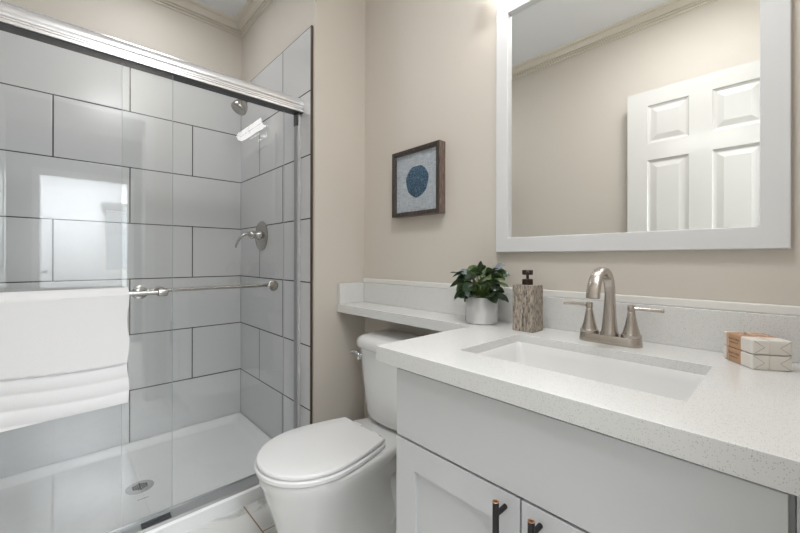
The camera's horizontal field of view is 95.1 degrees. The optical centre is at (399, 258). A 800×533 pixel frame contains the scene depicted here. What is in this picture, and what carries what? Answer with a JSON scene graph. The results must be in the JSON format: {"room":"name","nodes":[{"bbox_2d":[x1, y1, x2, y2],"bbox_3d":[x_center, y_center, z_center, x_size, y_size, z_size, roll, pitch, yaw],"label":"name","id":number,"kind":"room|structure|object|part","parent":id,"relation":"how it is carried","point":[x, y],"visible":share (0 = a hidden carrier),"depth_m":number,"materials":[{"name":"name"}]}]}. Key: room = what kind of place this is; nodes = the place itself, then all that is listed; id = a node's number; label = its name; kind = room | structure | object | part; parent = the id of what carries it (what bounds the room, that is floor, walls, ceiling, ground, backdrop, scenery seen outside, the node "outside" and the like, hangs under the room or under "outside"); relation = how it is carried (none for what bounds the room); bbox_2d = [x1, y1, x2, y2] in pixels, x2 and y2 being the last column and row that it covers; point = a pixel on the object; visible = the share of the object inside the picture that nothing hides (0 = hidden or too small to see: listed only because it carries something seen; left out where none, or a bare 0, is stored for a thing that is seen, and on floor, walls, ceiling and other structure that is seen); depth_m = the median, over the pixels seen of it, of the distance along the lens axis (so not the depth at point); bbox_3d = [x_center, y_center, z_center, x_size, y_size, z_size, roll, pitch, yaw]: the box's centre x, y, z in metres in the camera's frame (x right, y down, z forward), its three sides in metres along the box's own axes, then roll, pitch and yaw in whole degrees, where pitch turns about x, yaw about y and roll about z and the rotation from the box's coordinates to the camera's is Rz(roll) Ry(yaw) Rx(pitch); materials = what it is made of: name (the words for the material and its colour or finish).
{"room":"bathroom","nodes":[
{"label":"bathroom","id":0,"kind":"room"},
{"bbox_2d":[1,0,241,78],"bbox_3d":[-1.538,-0.218,2.046,1.238,2.650,0.092,0,0,-43],"label":"wall","id":1,"kind":"structure","parent":0,"point":[148,24],"depth_m":2.10,"materials":[{"name":"beige paint"}]},
{"bbox_2d":[0,30,240,477],"bbox_3d":[-1.504,-0.041,2.009,1.222,2.156,0.008,0,0,-43],"label":"tiled wall","id":2,"kind":"structure","parent":1,"relation":"attached to","point":[86,153],"depth_m":2.02,"materials":[{"name":"grey tile"}]},
{"bbox_2d":[196,0,247,16],"bbox_3d":[-0.518,-1.591,1.178,1.739,0.100,2.750,0,0,-43],"label":"ceiling","id":3,"kind":"structure","parent":0,"point":[232,8],"depth_m":2.23,"materials":[{"name":"white paint"}]},
{"bbox_2d":[186,497,276,532],"bbox_3d":[-0.202,1.130,0.834,1.739,0.080,1.810,0,0,-43],"label":"floor","id":4,"kind":"structure","parent":0,"point":[255,517],"depth_m":1.51,"materials":[{"name":"tile"}]},
{"bbox_2d":[254,329,420,532],"bbox_3d":[-0.208,0.714,1.441,0.704,0.751,0.368,0,0,-43],"label":"toilet","id":5,"kind":"object","parent":4,"relation":"on","point":[338,475],"visible":0.86,"depth_m":1.31,"materials":[{"name":"white ceramic"}]},
{"bbox_3d":[-0.304,0.694,1.351,0.430,0.018,0.358,0,0,-43],"label":"lid","id":6,"kind":"part","parent":5,"relation":"part of","materials":[{"name":"white plastic"}]},
{"bbox_3d":[-0.189,0.431,1.656,0.042,0.037,0.063,0,0,-43],"label":"flush lever","id":7,"kind":"part","parent":5,"relation":"part of","materials":[{"name":"silver metal"}]},
{"bbox_3d":[-0.027,0.556,1.610,0.203,0.322,0.320,0,0,-43],"label":"tank","id":8,"kind":"part","parent":5,"relation":"part of","materials":[{"name":"white ceramic"}]},
{"bbox_3d":[-0.030,0.367,1.607,0.218,0.056,0.338,0,0,-43],"label":"tank lid","id":9,"kind":"part","parent":5,"relation":"part of","materials":[{"name":"white ceramic"}]},
{"bbox_2d":[396,368,799,532],"bbox_3d":[0.429,0.678,0.839,0.609,0.824,0.715,0,0,-43],"label":"vanity cabinet","id":10,"kind":"object","parent":4,"relation":"on","point":[468,461],"visible":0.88,"depth_m":0.65,"materials":[{"name":"white paint"}]},
{"bbox_3d":[0.112,0.702,0.803,0.019,0.516,0.336,0,0,-43],"label":"cabinet door","id":11,"kind":"part","parent":10,"relation":"part of","materials":[{"name":"white paint"}]},
{"bbox_3d":[0.186,0.528,0.683,0.040,0.164,0.012,0,0,-43],"label":"door handle","id":12,"kind":"part","parent":10,"relation":"part of","materials":[{"name":"black metal"}]},
{"bbox_3d":[0.233,0.528,0.632,0.040,0.164,0.012,0,0,-43],"label":"door handle","id":13,"kind":"part","parent":10,"relation":"part of","materials":[{"name":"black metal"}]},
{"bbox_3d":[0.344,0.702,0.555,0.019,0.516,0.336,0,0,-43],"label":"cabinet door","id":14,"kind":"part","parent":10,"relation":"part of","materials":[{"name":"white paint"}]},
{"bbox_2d":[337,282,799,496],"bbox_3d":[0.140,0.194,1.165,0.589,0.141,1.587,0,0,-43],"label":"countertop","id":15,"kind":"structure","parent":10,"relation":"on","point":[741,421],"depth_m":0.74,"materials":[{"name":"white stone"}]},
{"bbox_2d":[449,261,509,324],"bbox_3d":[0.271,0.116,1.278,0.180,0.218,0.242,0,0,-43],"label":"potted plant","id":16,"kind":"object","parent":15,"relation":"on","point":[481,305],"visible":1,"depth_m":1.25,"materials":[{"name":"green plant"}]},
{"bbox_3d":[0.290,0.179,1.296,0.111,0.092,0.111,0,0,-43],"label":"pot","id":17,"kind":"part","parent":16,"relation":"part of","materials":[{"name":"white ceramic"}]},
{"bbox_2d":[513,270,542,332],"bbox_3d":[0.403,0.130,1.157,0.071,0.190,0.069,0,0,-43],"label":"soap dispenser","id":18,"kind":"object","parent":15,"relation":"on","point":[527,296],"visible":1,"depth_m":1.14,"materials":[{"name":"stone"}]},
{"bbox_2d":[478,342,705,400],"bbox_3d":[0.403,0.318,0.839,0.281,0.138,0.446,0,0,-43],"label":"sink basin","id":19,"kind":"object","parent":15,"relation":"in","point":[675,384],"visible":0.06,"depth_m":0.92,"materials":[{"name":"white ceramic"}]},
{"bbox_2d":[563,267,664,347],"bbox_3d":[0.526,0.124,0.949,0.157,0.204,0.242,0,0,-43],"label":"faucet","id":20,"kind":"object","parent":15,"relation":"on","point":[631,337],"visible":1,"depth_m":0.96,"materials":[{"name":"silver metal"}]},
{"bbox_3d":[0.503,0.128,1.049,0.011,0.011,0.064,0,0,-43],"label":"handle lever","id":21,"kind":"part","parent":20,"relation":"part of","materials":[{"name":"silver metal"}]},
{"bbox_3d":[0.524,0.112,0.947,0.152,0.181,0.043,0,0,-43],"label":"spout","id":22,"kind":"part","parent":20,"relation":"part of","materials":[{"name":"silver metal"}]},
{"bbox_3d":[0.564,0.214,0.984,0.053,0.023,0.153,0,0,-43],"label":"plate","id":23,"kind":"part","parent":20,"relation":"part of","materials":[{"name":"silver metal"}]},
{"bbox_3d":[0.624,0.128,0.919,0.011,0.011,0.064,0,0,-43],"label":"handle lever","id":24,"kind":"part","parent":20,"relation":"part of","materials":[{"name":"silver metal"}]},
{"bbox_2d":[724,345,791,371],"bbox_3d":[0.763,0.211,0.785,0.072,0.030,0.100,0,0,13],"label":"soap","id":25,"kind":"object","parent":15,"relation":"on","point":[753,361],"visible":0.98,"depth_m":0.74,"materials":[{"name":"white paper"}]},
{"bbox_2d":[724,330,791,355],"bbox_3d":[0.763,0.177,0.785,0.072,0.037,0.100,0,0,13],"label":"soap","id":26,"kind":"object","parent":25,"relation":"on","point":[750,342],"visible":1,"depth_m":0.75,"materials":[{"name":"white paper"}]},
{"bbox_2d":[242,0,364,423],"bbox_3d":[-0.616,-0.216,2.259,0.401,2.650,1.040,0,0,-43],"label":"wall","id":27,"kind":"structure","parent":0,"point":[338,25],"depth_m":1.85,"materials":[{"name":"beige paint"}]},
{"bbox_2d":[150,0,272,36],"bbox_3d":[-0.528,-1.506,1.188,1.539,0.070,2.538,0,0,-43],"label":"trim","id":28,"kind":"structure","parent":27,"relation":"attached to","point":[250,12],"depth_m":2.25,"materials":[{"name":"beige paint"}]},
{"bbox_2d":[240,26,310,438],"bbox_3d":[-0.742,-0.039,2.094,0.008,2.156,0.924,0,0,-43],"label":"tiled wall","id":29,"kind":"structure","parent":27,"relation":"attached to","point":[267,134],"depth_m":2.03,"materials":[{"name":"grey tile"}]},
{"bbox_2d":[0,0,303,532],"bbox_3d":[-0.939,0.108,1.405,1.220,1.810,0.073,0,0,-43],"label":"shower door frame","id":30,"kind":"object","parent":29,"relation":"attached to","point":[14,19],"visible":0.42,"depth_m":1.46,"materials":[{"name":"silver metal"}]},
{"bbox_3d":[-0.940,-0.759,1.407,1.220,0.076,0.066,0,0,-43],"label":"header rail","id":31,"kind":"part","parent":30,"relation":"part of","materials":[{"name":"silver metal"}]},
{"bbox_2d":[121,63,283,529],"bbox_3d":[-0.949,0.141,1.373,1.110,1.716,0.160,0,0,-43],"label":"door","id":32,"kind":"structure","parent":29,"relation":"in","point":[272,285],"depth_m":1.43,"materials":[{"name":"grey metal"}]},
{"bbox_2d":[0,287,129,432],"bbox_3d":[-1.101,0.302,1.133,0.420,0.407,0.074,0,0,-43],"label":"bath towel","id":33,"kind":"object","parent":32,"relation":"hanging from","point":[64,353],"visible":1,"depth_m":1.13,"materials":[{"name":"white fabric"}]},
{"bbox_2d":[231,99,247,115],"bbox_3d":[-0.889,-0.912,2.123,0.169,0.169,0.088,0,0,-43],"label":"shower head","id":34,"kind":"object","parent":29,"relation":"attached to","point":[240,107],"visible":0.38,"depth_m":2.08,"materials":[{"name":"silver metal"}]},
{"bbox_2d":[235,221,267,250],"bbox_3d":[-0.875,-0.136,2.118,0.154,0.176,0.176,0,0,-43],"label":"shower valve","id":35,"kind":"object","parent":29,"relation":"attached to","point":[260,235],"visible":1,"depth_m":2.13,"materials":[{"name":"silver metal"}]},
{"bbox_3d":[-0.894,-0.109,2.100,0.102,0.094,0.026,0,0,-43],"label":"lever","id":36,"kind":"part","parent":35,"relation":"part of","materials":[{"name":"silver metal"}]},
{"bbox_3d":[-0.825,-0.136,2.165,0.016,0.176,0.176,0,0,-43],"label":"valve plate","id":37,"kind":"part","parent":35,"relation":"part of","materials":[{"name":"silver metal"}]},
{"bbox_2d":[310,25,312,423],"bbox_3d":[-0.424,-0.014,1.753,0.010,2.206,0.008,0,0,-43],"label":"trim","id":38,"kind":"structure","parent":27,"relation":"attached to","point":[311,63],"depth_m":1.75,"materials":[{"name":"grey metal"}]},
{"bbox_2d":[364,0,799,532],"bbox_3d":[0.433,-0.199,1.357,0.100,2.680,1.710,0,0,-43],"label":"wall","id":39,"kind":"structure","parent":0,"point":[430,65],"depth_m":1.49,"materials":[{"name":"beige paint"}]},
{"bbox_2d":[392,140,444,218],"bbox_3d":[0.076,-0.343,1.635,0.042,0.301,0.292,0,0,-43],"label":"framed picture","id":40,"kind":"object","parent":39,"relation":"attached to","point":[418,173],"visible":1,"depth_m":1.61,"materials":[{"name":"paper"}]},
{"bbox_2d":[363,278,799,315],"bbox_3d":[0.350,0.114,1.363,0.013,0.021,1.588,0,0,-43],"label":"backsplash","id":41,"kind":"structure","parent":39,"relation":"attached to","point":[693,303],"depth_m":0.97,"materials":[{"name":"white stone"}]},
{"bbox_2d":[364,282,799,362],"bbox_3d":[0.354,0.175,1.352,0.020,0.101,1.567,0,0,-43],"label":"backsplash","id":42,"kind":"structure","parent":39,"relation":"attached to","point":[697,328],"depth_m":0.99,"materials":[{"name":"stone"}]},
{"bbox_2d":[496,0,790,251],"bbox_3d":[0.612,-0.474,1.079,0.020,0.903,0.740,0,0,-43],"label":"wall mirror","id":43,"kind":"object","parent":39,"relation":"attached to","point":[622,125],"visible":1,"depth_m":1.02,"materials":[{"name":"white paint"}]},
{"bbox_3d":[-1.254,1.128,1.733,1.430,0.080,0.940,0,0,-43],"label":"floor","id":44,"kind":"structure","parent":0,"visible":0},
{"bbox_2d":[0,412,270,532],"bbox_3d":[-1.207,1.050,1.689,1.220,0.076,0.867,0,0,-43],"label":"shower pan","id":45,"kind":"object","parent":44,"relation":"on","point":[81,494],"visible":0.94,"depth_m":1.69,"materials":[{"name":"white plastic"}]}
]}

